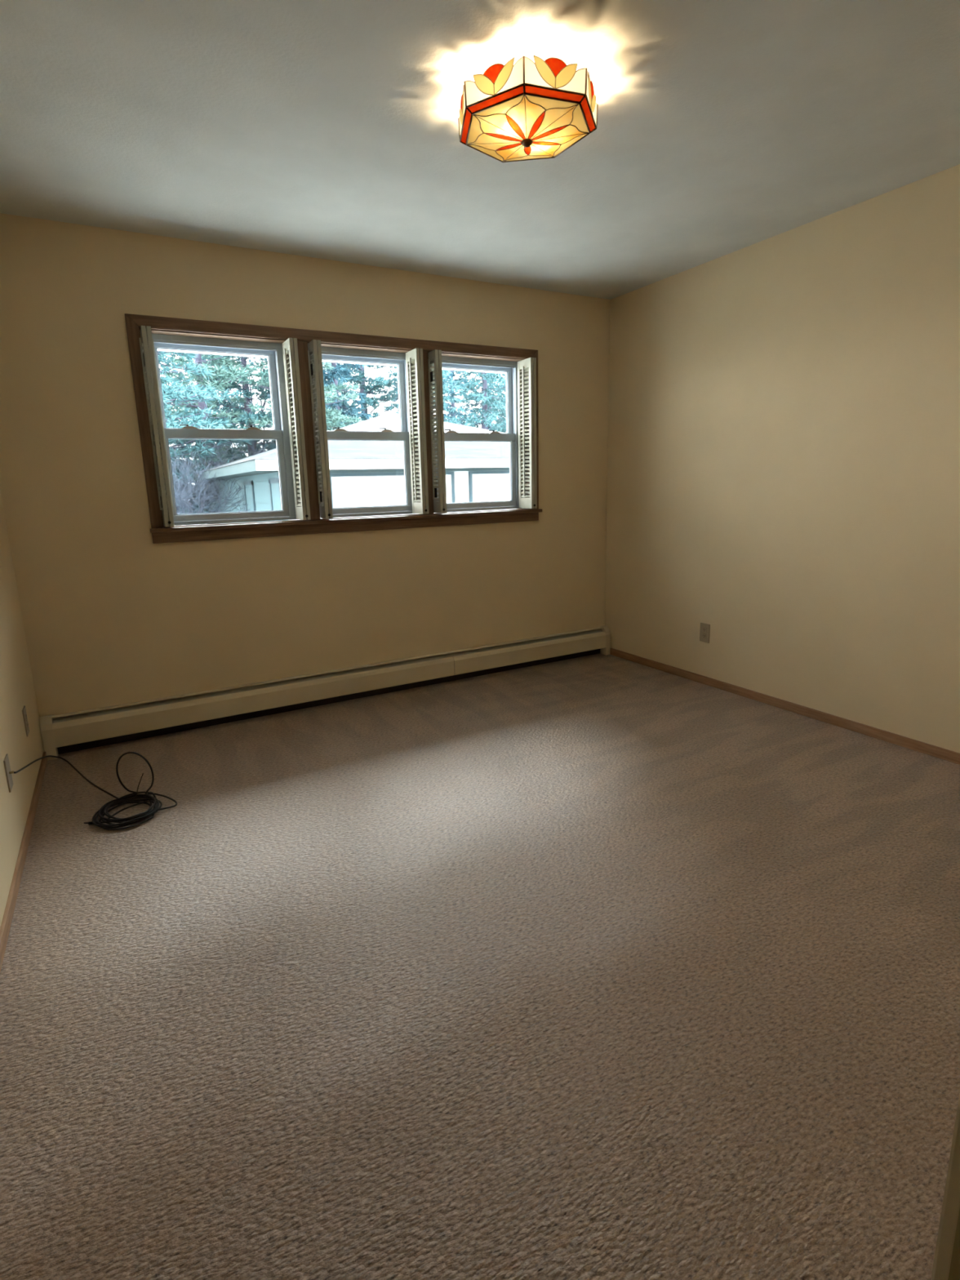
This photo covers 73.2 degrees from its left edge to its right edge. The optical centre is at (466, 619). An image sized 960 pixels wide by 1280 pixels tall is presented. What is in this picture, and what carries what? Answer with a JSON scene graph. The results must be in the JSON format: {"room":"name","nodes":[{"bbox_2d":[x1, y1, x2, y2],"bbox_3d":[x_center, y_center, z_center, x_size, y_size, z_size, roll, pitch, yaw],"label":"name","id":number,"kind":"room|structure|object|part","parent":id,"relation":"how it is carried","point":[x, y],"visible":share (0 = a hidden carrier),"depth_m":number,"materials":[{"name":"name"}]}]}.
{"room":"empty bedroom","nodes":[
{"label":"empty bedroom","id":0,"kind":"room"},
{"bbox_2d":[0,488,44,928],"bbox_3d":[-1.311,-0.218,1.360,0.150,2.440,3.570,-8,13,-28],"label":"wall","id":1,"kind":"structure","parent":0,"point":[17,691],"depth_m":2.55,"materials":[{"name":"beige paint"}]},
{"bbox_2d":[3,753,13,792],"bbox_3d":[-1.578,0.528,2.237,0.018,0.116,0.072,-8,13,-28],"label":"cable wall plate","id":2,"kind":"object","parent":1,"relation":"attached to","point":[6,764],"visible":1,"depth_m":2.22,"materials":[{"name":"beige plastic"}]},
{"bbox_2d":[0,751,47,973],"bbox_3d":[-1.220,0.938,1.662,0.011,0.049,3.378,-8,13,-28],"label":"baseboard","id":3,"kind":"structure","parent":1,"relation":"attached to","point":[5,928],"depth_m":2.17,"materials":[{"name":"brown wood"}]},
{"bbox_2d":[22,705,29,736],"bbox_3d":[-1.860,0.426,2.729,0.007,0.116,0.072,-8,13,-28],"label":"power outlet","id":4,"kind":"object","parent":1,"relation":"attached to","point":[24,710],"visible":1,"depth_m":2.71,"materials":[{"name":"beige plastic"}]},
{"bbox_2d":[0,213,610,718],"bbox_3d":[-0.589,-0.751,3.821,3.838,2.440,0.150,-8,13,-28],"label":"wall","id":5,"kind":"structure","parent":0,"point":[112,615],"depth_m":3.40,"materials":[{"name":"beige paint"}]},
{"bbox_2d":[151,333,297,525],"bbox_3d":[-1.273,-0.991,3.432,0.732,0.936,0.078,-8,13,-28],"label":"window","id":6,"kind":"structure","parent":5,"relation":"in","point":[273,351],"depth_m":3.45,"materials":[{"name":"grey plastic"}]},
{"bbox_2d":[138,325,174,526],"bbox_3d":[-1.513,-0.926,3.160,0.061,0.925,0.158,-8,13,-28],"label":"window shutter","id":7,"kind":"object","parent":6,"relation":"attached to","point":[146,342],"visible":0.99,"depth_m":3.11,"materials":[{"name":"beige paint"}]},
{"bbox_3d":[-1.538,-0.943,3.145,0.008,0.805,0.010,-8,13,-28],"label":"tilt rod","id":8,"kind":"part","parent":7,"relation":"part of","materials":[{"name":"beige paint"}]},
{"bbox_3d":[-1.491,-0.949,3.170,0.008,0.805,0.010,-8,13,-28],"label":"tilt rod","id":9,"kind":"part","parent":7,"relation":"part of","materials":[{"name":"beige paint"}]},
{"bbox_3d":[-1.304,-1.196,3.395,0.612,0.455,0.028,-8,13,-28],"label":"sash","id":10,"kind":"part","parent":6,"relation":"part of","materials":[{"name":"grey plastic"}]},
{"bbox_3d":[-1.277,-0.776,3.454,0.612,0.468,0.028,-8,13,-28],"label":"sash","id":11,"kind":"part","parent":6,"relation":"part of","materials":[{"name":"grey plastic"}]},
{"bbox_2d":[282,337,311,519],"bbox_3d":[-0.915,-1.009,3.478,0.061,0.925,0.158,-8,13,-28],"label":"window shutter","id":12,"kind":"object","parent":6,"relation":"attached to","point":[290,348],"visible":1,"depth_m":3.45,"materials":[{"name":"beige paint"}]},
{"bbox_3d":[-0.939,-1.026,3.463,0.008,0.805,0.010,-8,13,-28],"label":"tilt rod","id":13,"kind":"part","parent":12,"relation":"part of","materials":[{"name":"beige paint"}]},
{"bbox_2d":[40,625,610,760],"bbox_3d":[-0.505,0.361,3.953,3.530,0.204,0.070,-8,13,-28],"label":"baseboard heater","id":14,"kind":"object","parent":5,"relation":"attached to","point":[77,731],"visible":0.98,"depth_m":3.69,"materials":[{"name":"beige metal"}]},
{"bbox_3d":[-1.043,0.429,3.638,2.188,0.123,0.019,-8,13,-28],"label":"panel","id":15,"kind":"part","parent":14,"relation":"part of","materials":[{"name":"beige metal"}]},
{"bbox_3d":[-0.514,0.352,3.967,3.526,0.188,0.036,-8,13,-28],"label":"panel","id":16,"kind":"part","parent":14,"relation":"part of","materials":[{"name":"beige metal"}]},
{"bbox_3d":[0.468,0.220,4.441,1.254,0.123,0.019,-8,13,-28],"label":"panel","id":17,"kind":"part","parent":14,"relation":"part of","materials":[{"name":"beige metal"}]},
{"bbox_2d":[124,313,542,543],"bbox_3d":[-0.570,-1.055,3.701,2.362,1.073,0.112,-8,13,-28],"label":"trim","id":18,"kind":"structure","parent":5,"relation":"attached to","point":[159,325],"depth_m":3.51,"materials":[{"name":"brown wood"}]},
{"bbox_3d":[-0.882,-1.024,3.548,0.067,0.932,0.083,-8,13,-28],"label":"mullion post","id":19,"kind":"part","parent":18,"relation":"part of","materials":[{"name":"brown wood"}]},
{"bbox_3d":[-0.574,-1.549,3.577,2.342,0.056,0.019,-8,13,-28],"label":"head casing","id":20,"kind":"part","parent":18,"relation":"part of","materials":[{"name":"brown wood"}]},
{"bbox_3d":[-0.557,-0.596,3.797,2.362,0.024,0.112,-8,13,-28],"label":"window stool","id":21,"kind":"part","parent":18,"relation":"part of","materials":[{"name":"brown wood"}]},
{"bbox_3d":[-0.261,-1.109,3.878,0.066,0.932,0.083,-8,13,-28],"label":"mullion post","id":22,"kind":"part","parent":18,"relation":"part of","materials":[{"name":"brown wood"}]},
{"bbox_2d":[320,346,413,517],"bbox_3d":[-0.611,-1.083,3.784,0.638,0.936,0.078,-8,13,-28],"label":"window","id":23,"kind":"structure","parent":5,"relation":"in","point":[328,353],"depth_m":3.81,"materials":[{"name":"grey plastic"}]},
{"bbox_2d":[307,339,333,519],"bbox_3d":[-0.805,-1.024,3.536,0.061,0.925,0.158,-8,13,-28],"label":"window shutter","id":24,"kind":"object","parent":23,"relation":"attached to","point":[314,349],"visible":0.93,"depth_m":3.49,"materials":[{"name":"beige paint"}]},
{"bbox_3d":[-0.830,-1.041,3.521,0.008,0.805,0.010,-8,13,-28],"label":"tilt rod","id":25,"kind":"part","parent":24,"relation":"part of","materials":[{"name":"beige paint"}]},
{"bbox_3d":[-0.617,-1.291,3.760,0.554,0.455,0.028,-8,13,-28],"label":"sash","id":26,"kind":"part","parent":23,"relation":"part of","materials":[{"name":"grey plastic"}]},
{"bbox_3d":[-0.590,-0.871,3.819,0.554,0.468,0.028,-8,13,-28],"label":"sash","id":27,"kind":"part","parent":23,"relation":"part of","materials":[{"name":"grey plastic"}]},
{"bbox_2d":[405,347,429,514],"bbox_3d":[-0.290,-1.096,3.810,0.061,0.925,0.158,-8,13,-28],"label":"window shutter","id":28,"kind":"object","parent":23,"relation":"attached to","point":[414,357],"visible":1,"depth_m":3.79,"materials":[{"name":"beige paint"}]},
{"bbox_3d":[-0.314,-1.112,3.795,0.008,0.805,0.010,-8,13,-28],"label":"tilt rod","id":29,"kind":"part","parent":28,"relation":"part of","materials":[{"name":"beige paint"}]},
{"bbox_2d":[432,355,519,512],"bbox_3d":[0.040,-1.173,4.130,0.707,0.936,0.078,-8,13,-28],"label":"window","id":30,"kind":"structure","parent":5,"relation":"in","point":[510,368],"depth_m":4.18,"materials":[{"name":"grey plastic"}]},
{"bbox_2d":[427,349,446,513],"bbox_3d":[-0.185,-1.110,3.865,0.061,0.925,0.158,-8,13,-28],"label":"window shutter","id":31,"kind":"object","parent":30,"relation":"attached to","point":[434,357],"visible":0.84,"depth_m":3.82,"materials":[{"name":"beige paint"}]},
{"bbox_3d":[-0.210,-1.127,3.851,0.008,0.805,0.010,-8,13,-28],"label":"tilt rod","id":32,"kind":"part","parent":31,"relation":"part of","materials":[{"name":"beige paint"}]},
{"bbox_3d":[0.026,-1.380,4.101,0.609,0.455,0.028,-8,13,-28],"label":"sash","id":33,"kind":"part","parent":30,"relation":"part of","materials":[{"name":"grey plastic"}]},
{"bbox_3d":[0.052,-0.960,4.160,0.609,0.468,0.028,-8,13,-28],"label":"sash","id":34,"kind":"part","parent":30,"relation":"part of","materials":[{"name":"grey plastic"}]},
{"bbox_2d":[517,357,537,508],"bbox_3d":[0.392,-1.190,4.172,0.061,0.925,0.158,-8,13,-28],"label":"window shutter","id":35,"kind":"object","parent":5,"relation":"attached to","point":[529,364],"visible":1,"depth_m":4.15,"materials":[{"name":"beige paint"}]},
{"bbox_3d":[0.367,-1.207,4.157,0.008,0.805,0.010,-8,13,-28],"label":"tilt rod","id":36,"kind":"part","parent":35,"relation":"part of","materials":[{"name":"beige paint"}]},
{"bbox_2d":[0,653,959,1279],"bbox_3d":[0.275,0.788,2.596,3.838,0.120,3.600,-8,13,-28],"label":"floor","id":37,"kind":"structure","parent":0,"point":[597,966],"depth_m":1.60,"materials":[{"name":"brown carpet"}]},
{"bbox_2d":[13,751,177,830],"bbox_3d":[-1.553,0.579,2.767,0.514,0.319,0.887,-8,13,-28],"label":"coaxial cable","id":38,"kind":"object","parent":37,"relation":"on","point":[133,797],"visible":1,"depth_m":2.60,"materials":[{"name":"black plastic"}]},
{"bbox_2d":[0,0,959,299],"bbox_3d":[0.553,-1.611,1.447,3.838,0.150,5.050,-8,13,-28],"label":"ceiling","id":39,"kind":"structure","parent":0,"point":[321,129],"depth_m":2.18,"materials":[{"name":"paint"}]},
{"bbox_2d":[457,54,598,162],"bbox_3d":[0.178,-1.557,2.002,0.434,0.162,0.440,-8,13,-28],"label":"ceiling lamp","id":40,"kind":"object","parent":39,"relation":"attached to","point":[526,109],"visible":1,"depth_m":1.90,"materials":[{"name":"multicoloured glass"}]},
{"bbox_3d":[-0.017,-1.568,2.016,0.002,0.070,0.068,-3,12,-7],"label":"pane","id":41,"kind":"part","parent":40,"relation":"part of","materials":[{"name":"yellow glass"}]},
{"bbox_3d":[-0.013,-1.557,1.984,0.002,0.066,0.194,-3,12,-5],"label":"panel","id":42,"kind":"part","parent":40,"relation":"part of","materials":[{"name":"white glass"}]},
{"bbox_3d":[-0.010,-1.554,1.950,0.002,0.070,0.068,-2,12,-4],"label":"pane","id":43,"kind":"part","parent":40,"relation":"part of","materials":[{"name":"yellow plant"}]},
{"bbox_3d":[0.049,-1.536,1.856,0.068,0.070,0.002,6,14,31],"label":"pane","id":44,"kind":"part","parent":40,"relation":"part of","materials":[{"name":"yellow glass"}]},
{"bbox_3d":[0.077,-1.548,1.834,0.070,0.046,0.002,6,14,33],"label":"tulip pane","id":45,"kind":"part","parent":40,"relation":"part of","materials":[{"name":"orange glass"}]},
{"bbox_3d":[0.078,-1.529,1.839,0.194,0.066,0.002,6,14,32],"label":"panel","id":46,"kind":"part","parent":40,"relation":"part of","materials":[{"name":"white glass"}]},
{"bbox_3d":[0.066,-1.507,2.029,0.200,0.030,0.160,-8,13,-28],"label":"panel","id":47,"kind":"part","parent":40,"relation":"part of","materials":[{"name":"beige glass"}]},
{"bbox_3d":[0.098,-1.518,2.077,0.168,0.030,0.197,-8,13,-28],"label":"panel","id":48,"kind":"part","parent":40,"relation":"part of","materials":[{"name":"beige glass"}]},
{"bbox_3d":[0.139,-1.481,1.898,0.200,0.030,0.162,-8,13,-28],"label":"panel","id":49,"kind":"part","parent":40,"relation":"part of","materials":[{"name":"beige glass"}]},
{"bbox_3d":[0.106,-1.530,1.819,0.068,0.070,0.002,6,14,34],"label":"pane","id":50,"kind":"part","parent":40,"relation":"part of","materials":[{"name":"yellow glass"}]},
{"bbox_3d":[0.121,-1.500,2.009,0.135,0.022,0.021,-3,12,-5],"label":"petal pane","id":51,"kind":"part","parent":40,"relation":"part of","materials":[{"name":"orange glass"}]},
{"bbox_3d":[0.141,-1.512,2.063,0.021,0.022,0.135,-12,16,-42],"label":"petal pane","id":52,"kind":"part","parent":40,"relation":"part of","materials":[{"name":"orange glass"}]},
{"bbox_3d":[0.151,-1.491,1.960,0.021,0.022,0.135,6,14,33],"label":"petal pane","id":53,"kind":"part","parent":40,"relation":"part of","materials":[{"name":"orange glass"}]},
{"bbox_3d":[0.196,-1.517,2.081,0.021,0.022,0.135,0,12,7],"label":"petal pane","id":54,"kind":"part","parent":40,"relation":"part of","materials":[{"name":"orange glass"}]},
{"bbox_3d":[0.176,-1.533,2.139,0.157,0.030,0.200,6,14,32],"label":"panel","id":55,"kind":"part","parent":40,"relation":"part of","materials":[{"name":"beige glass"}]},
{"bbox_3d":[0.209,-1.491,1.953,0.021,0.022,0.135,-6,12,-18],"label":"petal pane","id":56,"kind":"part","parent":40,"relation":"part of","materials":[{"name":"orange glass"}]},
{"bbox_3d":[0.218,-1.530,1.805,0.068,0.070,0.002,-6,12,-19],"label":"pane","id":57,"kind":"part","parent":40,"relation":"part of","materials":[{"name":"yellow glass"}]},
{"bbox_3d":[0.245,-1.512,2.050,0.134,0.022,0.022,-8,13,-28],"label":"petal pane","id":58,"kind":"part","parent":40,"relation":"part of","materials":[{"name":"orange glass"}]},
{"bbox_3d":[0.251,-1.500,1.993,0.135,0.022,0.021,3,12,19],"label":"petal pane","id":59,"kind":"part","parent":40,"relation":"part of","materials":[{"name":"orange glass"}]},
{"bbox_3d":[0.206,-1.487,1.917,0.171,0.030,0.193,-8,13,-28],"label":"panel","id":60,"kind":"part","parent":40,"relation":"part of","materials":[{"name":"beige glass"}]},
{"bbox_3d":[0.250,-1.529,1.816,0.194,0.066,0.002,-5,12,-18],"label":"panel","id":61,"kind":"part","parent":40,"relation":"part of","materials":[{"name":"white glass"}]},
{"bbox_3d":[0.250,-1.548,1.812,0.070,0.046,0.002,-5,12,-18],"label":"tulip pane","id":62,"kind":"part","parent":40,"relation":"part of","materials":[{"name":"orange glass"}]},
{"bbox_3d":[0.265,-1.520,2.065,0.184,0.030,0.174,-8,13,-28],"label":"panel","id":63,"kind":"part","parent":40,"relation":"part of","materials":[{"name":"beige glass"}]},
{"bbox_3d":[0.315,-1.502,1.975,0.184,0.030,0.193,-8,13,-28],"label":"panel","id":64,"kind":"part","parent":40,"relation":"part of","materials":[{"name":"beige glass"}]},
{"bbox_3d":[0.282,-1.536,1.826,0.068,0.070,0.002,-5,12,-16],"label":"pane","id":65,"kind":"part","parent":40,"relation":"part of","materials":[{"name":"yellow glass"}]},
{"bbox_3d":[0.363,-1.554,1.902,0.002,0.070,0.068,2,12,18],"label":"pane","id":66,"kind":"part","parent":40,"relation":"part of","materials":[{"name":"yellow glass"}]},
{"bbox_3d":[0.374,-1.557,1.935,0.002,0.066,0.194,3,13,20],"label":"panel","id":67,"kind":"part","parent":40,"relation":"part of","materials":[{"name":"white glass"}]},
{"bbox_3d":[0.374,-1.576,1.930,0.002,0.046,0.070,3,13,20],"label":"tulip pane","id":68,"kind":"part","parent":40,"relation":"part of","materials":[{"name":"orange glass"}]},
{"bbox_3d":[0.386,-1.568,1.965,0.002,0.070,0.068,3,13,21],"label":"pane","id":69,"kind":"part","parent":40,"relation":"part of","materials":[{"name":"yellow glass"}]},
{"bbox_2d":[604,164,959,753],"bbox_3d":[1.921,-0.666,3.078,0.150,2.440,3.570,-8,13,-28],"label":"wall","id":70,"kind":"structure","parent":0,"point":[784,468],"depth_m":3.27,"materials":[{"name":"beige paint"}]},
{"bbox_2d":[699,622,710,643],"bbox_3d":[1.461,0.079,3.969,0.007,0.116,0.072,-8,13,-28],"label":"power outlet","id":71,"kind":"object","parent":70,"relation":"attached to","point":[704,628],"visible":1,"depth_m":3.96,"materials":[{"name":"beige plastic"}]},
{"bbox_2d":[702,626,706,632],"bbox_3d":[1.459,0.060,3.964,0.003,0.028,0.033,-8,13,-28],"label":"socket","id":72,"kind":"object","parent":71,"relation":"attached to","point":[704,628],"depth_m":3.96,"materials":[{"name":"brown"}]},
{"bbox_2d":[609,648,959,764],"bbox_3d":[1.872,0.510,3.304,0.011,0.049,3.378,-8,13,-28],"label":"baseboard","id":73,"kind":"structure","parent":70,"relation":"attached to","point":[908,743],"depth_m":3.42,"materials":[{"name":"brown wood"}]},
{"bbox_3d":[1.134,-0.156,0.733,3.538,2.440,0.120,-8,13,-28],"label":"wall","id":74,"kind":"structure","parent":0,"visible":0},
{"bbox_2d":[930,1093,959,1279],"bbox_3d":[0.049,0.163,0.198,0.933,2.095,0.134,-8,13,-28],"label":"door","id":75,"kind":"structure","parent":74,"relation":"in","point":[946,1264],"depth_m":0.51,"materials":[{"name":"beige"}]},
{"label":"outside","id":76,"kind":"structure","parent":0,"visible":0},
{"bbox_3d":[-10.179,-4.980,35.307,130.000,0.200,115.000,-8,13,-28],"label":"ground","id":77,"kind":"structure","parent":76,"visible":0},
{"bbox_2d":[159,355,198,484],"bbox_3d":[-16.728,-10.575,34.491,5.045,11.449,5.838,-10,14,-34],"label":"pine tree","id":78,"kind":"object","parent":77,"relation":"on","point":[166,355],"visible":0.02,"depth_m":34.38,"materials":[{"name":"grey plant"}]},
{"bbox_2d":[171,460,223,513],"bbox_3d":[-9.545,-3.481,19.544,4.377,3.282,3.968,8,15,38],"label":"bare shrub","id":79,"kind":"object","parent":77,"relation":"on","point":[193,495],"visible":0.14,"depth_m":19.38,"materials":[{"name":"grey plant"}]},
{"bbox_2d":[171,451,231,524],"bbox_3d":[-8.010,-3.355,18.980,3.827,3.182,4.220,-10,14,-35],"label":"bare shrub","id":80,"kind":"object","parent":77,"relation":"on","point":[211,493],"visible":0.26,"depth_m":18.54,"materials":[{"name":"grey plant"}]},
{"bbox_2d":[157,351,252,514],"bbox_3d":[-9.982,-7.961,20.069,5.220,11.847,6.041,-12,16,-41],"label":"pine tree","id":81,"kind":"object","parent":77,"relation":"on","point":[193,393],"visible":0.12,"depth_m":20.23,"materials":[{"name":"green plant"}]},
{"bbox_2d":[170,446,250,514],"bbox_3d":[-7.129,-2.784,16.149,3.983,3.165,3.386,-8,13,-28],"label":"bare shrub","id":82,"kind":"object","parent":77,"relation":"on","point":[185,496],"visible":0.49,"depth_m":16.23,"materials":[{"name":"grey plant"}]},
{"bbox_2d":[157,351,272,524],"bbox_3d":[-9.851,-9.235,23.815,5.643,12.806,5.906,0,12,9],"label":"pine tree","id":83,"kind":"object","parent":77,"relation":"on","point":[228,378],"visible":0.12,"depth_m":23.58,"materials":[{"name":"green plant"}]},
{"bbox_2d":[159,352,271,511],"bbox_3d":[-12.479,-10.639,30.351,6.645,13.032,5.742,1,12,13],"label":"pine tree","id":84,"kind":"object","parent":77,"relation":"on","point":[251,361],"visible":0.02,"depth_m":30.27,"materials":[{"name":"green plant"}]},
{"bbox_2d":[173,441,271,524],"bbox_3d":[-8.361,-4.434,22.300,4.979,3.956,4.233,-12,16,-42],"label":"bare shrub","id":85,"kind":"object","parent":77,"relation":"on","point":[218,447],"visible":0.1,"depth_m":21.73,"materials":[{"name":"grey plant"}]},
{"bbox_2d":[176,355,271,461],"bbox_3d":[-9.283,-7.937,28.691,5.052,8.248,10.552,1,12,11],"label":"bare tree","id":86,"kind":"object","parent":77,"relation":"on","point":[230,406],"visible":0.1,"depth_m":25.93,"materials":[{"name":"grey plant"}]},
{"bbox_2d":[180,352,276,502],"bbox_3d":[-9.013,-9.472,25.738,5.482,12.439,6.343,5,13,28],"label":"pine tree","id":87,"kind":"object","parent":77,"relation":"on","point":[246,392],"visible":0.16,"depth_m":25.63,"materials":[{"name":"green plant"}]},
{"bbox_2d":[199,361,262,513],"bbox_3d":[-12.856,-10.381,34.583,5.115,10.820,5.039,-5,12,-15],"label":"spruce tree","id":88,"kind":"object","parent":77,"relation":"on","point":[205,362],"visible":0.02,"depth_m":34.84,"materials":[{"name":"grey plant"}]},
{"bbox_2d":[201,447,264,493],"bbox_3d":[-7.834,-4.572,23.982,4.252,3.516,4.689,6,14,31],"label":"bare shrub","id":89,"kind":"object","parent":77,"relation":"on","point":[256,447],"visible":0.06,"depth_m":23.19,"materials":[{"name":"grey plant"}]},
{"bbox_2d":[257,357,273,450],"bbox_3d":[-9.855,-10.589,33.990,4.355,11.307,5.294,7,14,34],"label":"spruce tree","id":90,"kind":"object","parent":77,"relation":"on","point":[264,358],"visible":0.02,"depth_m":33.62,"materials":[{"name":"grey plant"}]},
{"bbox_2d":[230,356,364,430],"bbox_3d":[-6.523,-8.889,24.850,5.079,11.525,5.315,5,13,28],"label":"pine tree","id":91,"kind":"object","parent":77,"relation":"on","point":[330,415],"visible":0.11,"depth_m":24.44,"materials":[{"name":"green plant"}]},
{"bbox_2d":[248,357,366,453],"bbox_3d":[-7.706,-9.418,26.619,7.237,11.915,5.478,-2,12,-4],"label":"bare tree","id":92,"kind":"object","parent":77,"relation":"on","point":[251,401],"visible":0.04,"depth_m":27.91,"materials":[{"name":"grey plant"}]},
{"bbox_2d":[231,364,455,429],"bbox_3d":[-5.561,-8.445,29.716,11.032,8.622,5.281,-6,13,-21],"label":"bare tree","id":93,"kind":"object","parent":77,"relation":"on","point":[393,385],"visible":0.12,"depth_m":29.84,"materials":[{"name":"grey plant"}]},
{"bbox_2d":[322,361,371,429],"bbox_3d":[-5.487,-9.375,27.398,4.383,11.381,5.329,1,12,13],"label":"spruce tree","id":94,"kind":"object","parent":77,"relation":"on","point":[333,376],"visible":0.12,"depth_m":26.67,"materials":[{"name":"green plant"}]},
{"bbox_2d":[323,364,382,422],"bbox_3d":[-7.635,-11.631,35.076,6.519,12.784,5.633,-9,14,-30],"label":"pine tree","id":95,"kind":"object","parent":77,"relation":"on","point":[341,364],"visible":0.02,"depth_m":34.51,"materials":[{"name":"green plant"}]},
{"bbox_2d":[194,412,515,523],"bbox_3d":[-2.121,-3.806,18.372,9.390,3.970,9.760,-8,13,-28],"label":"neighboring building","id":96,"kind":"structure","parent":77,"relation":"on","point":[362,473],"depth_m":14.21,"materials":[{"name":"white paint"}]},
{"bbox_3d":[-1.534,-2.053,14.074,2.910,2.260,0.050,-8,13,-28],"label":"door frame","id":97,"kind":"part","parent":96,"relation":"part of","materials":[{"name":"white wood"}]},
{"bbox_3d":[1.350,-2.453,15.606,2.890,2.260,0.050,-8,13,-28],"label":"door frame","id":98,"kind":"part","parent":96,"relation":"part of","materials":[{"name":"white wood"}]},
{"bbox_2d":[323,363,398,425],"bbox_3d":[-4.568,-10.668,29.437,6.645,13.032,5.742,10,16,44],"label":"pine tree","id":99,"kind":"object","parent":77,"relation":"on","point":[379,383],"visible":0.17,"depth_m":29.09,"materials":[{"name":"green plant"}]},
{"bbox_2d":[382,367,399,413],"bbox_3d":[-3.560,-11.140,36.794,5.152,10.899,5.075,3,13,20],"label":"spruce tree","id":100,"kind":"object","parent":77,"relation":"on","point":[393,374],"visible":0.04,"depth_m":36.29,"materials":[{"name":"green plant"}]},
{"bbox_2d":[382,366,470,426],"bbox_3d":[-1.911,-9.801,28.174,5.532,11.703,5.450,-8,13,-28],"label":"spruce tree","id":101,"kind":"object","parent":77,"relation":"on","point":[445,385],"visible":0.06,"depth_m":27.88,"materials":[{"name":"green plant"}]},
{"bbox_2d":[394,369,461,422],"bbox_3d":[-2.099,-10.722,32.017,4.602,11.950,5.595,-13,16,-43],"label":"spruce tree","id":102,"kind":"object","parent":77,"relation":"on","point":[448,377],"visible":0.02,"depth_m":31.45,"materials":[{"name":"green plant"}]},
{"bbox_2d":[443,369,476,426],"bbox_3d":[-0.693,-12.172,38.291,4.681,12.153,5.690,9,16,40],"label":"spruce tree","id":103,"kind":"object","parent":77,"relation":"on","point":[454,375],"visible":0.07,"depth_m":37.71,"materials":[{"name":"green plant"}]},
{"bbox_2d":[443,370,506,431],"bbox_3d":[0.903,-10.634,30.291,5.823,12.319,5.737,-6,13,-20],"label":"spruce tree","id":104,"kind":"object","parent":77,"relation":"on","point":[486,400],"visible":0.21,"depth_m":30.05,"materials":[{"name":"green plant"}]},
{"bbox_2d":[455,372,506,432],"bbox_3d":[1.386,-12.839,39.989,5.576,12.654,6.453,-2,12,-2],"label":"pine tree","id":105,"kind":"object","parent":77,"relation":"on","point":[496,385],"visible":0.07,"depth_m":39.09,"materials":[{"name":"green plant"}]},
{"bbox_2d":[480,373,506,427],"bbox_3d":[2.169,-13.741,44.445,5.848,12.559,5.937,3,12,19],"label":"spruce tree","id":106,"kind":"object","parent":77,"relation":"on","point":[501,416],"visible":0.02,"depth_m":43.97,"materials":[{"name":"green plant"}]},
{"bbox_2d":[488,389,506,432],"bbox_3d":[3.099,-10.317,29.986,5.450,11.703,5.532,-7,13,-24],"label":"spruce tree","id":107,"kind":"object","parent":77,"relation":"on","point":[501,428],"visible":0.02,"depth_m":30.15,"materials":[{"name":"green plant"}]},
{"bbox_3d":[-0.623,-0.520,3.945,3.838,3.340,0.020,-8,13,-28],"label":"wall","id":108,"kind":"structure","parent":0,"visible":0},
{"bbox_2d":[157,349,505,373],"bbox_3d":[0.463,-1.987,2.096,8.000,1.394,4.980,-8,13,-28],"label":"eave","id":109,"kind":"object","parent":108,"relation":"attached to","point":[157,349],"visible":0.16,"depth_m":4.17,"materials":[{"name":"white"}]}
]}

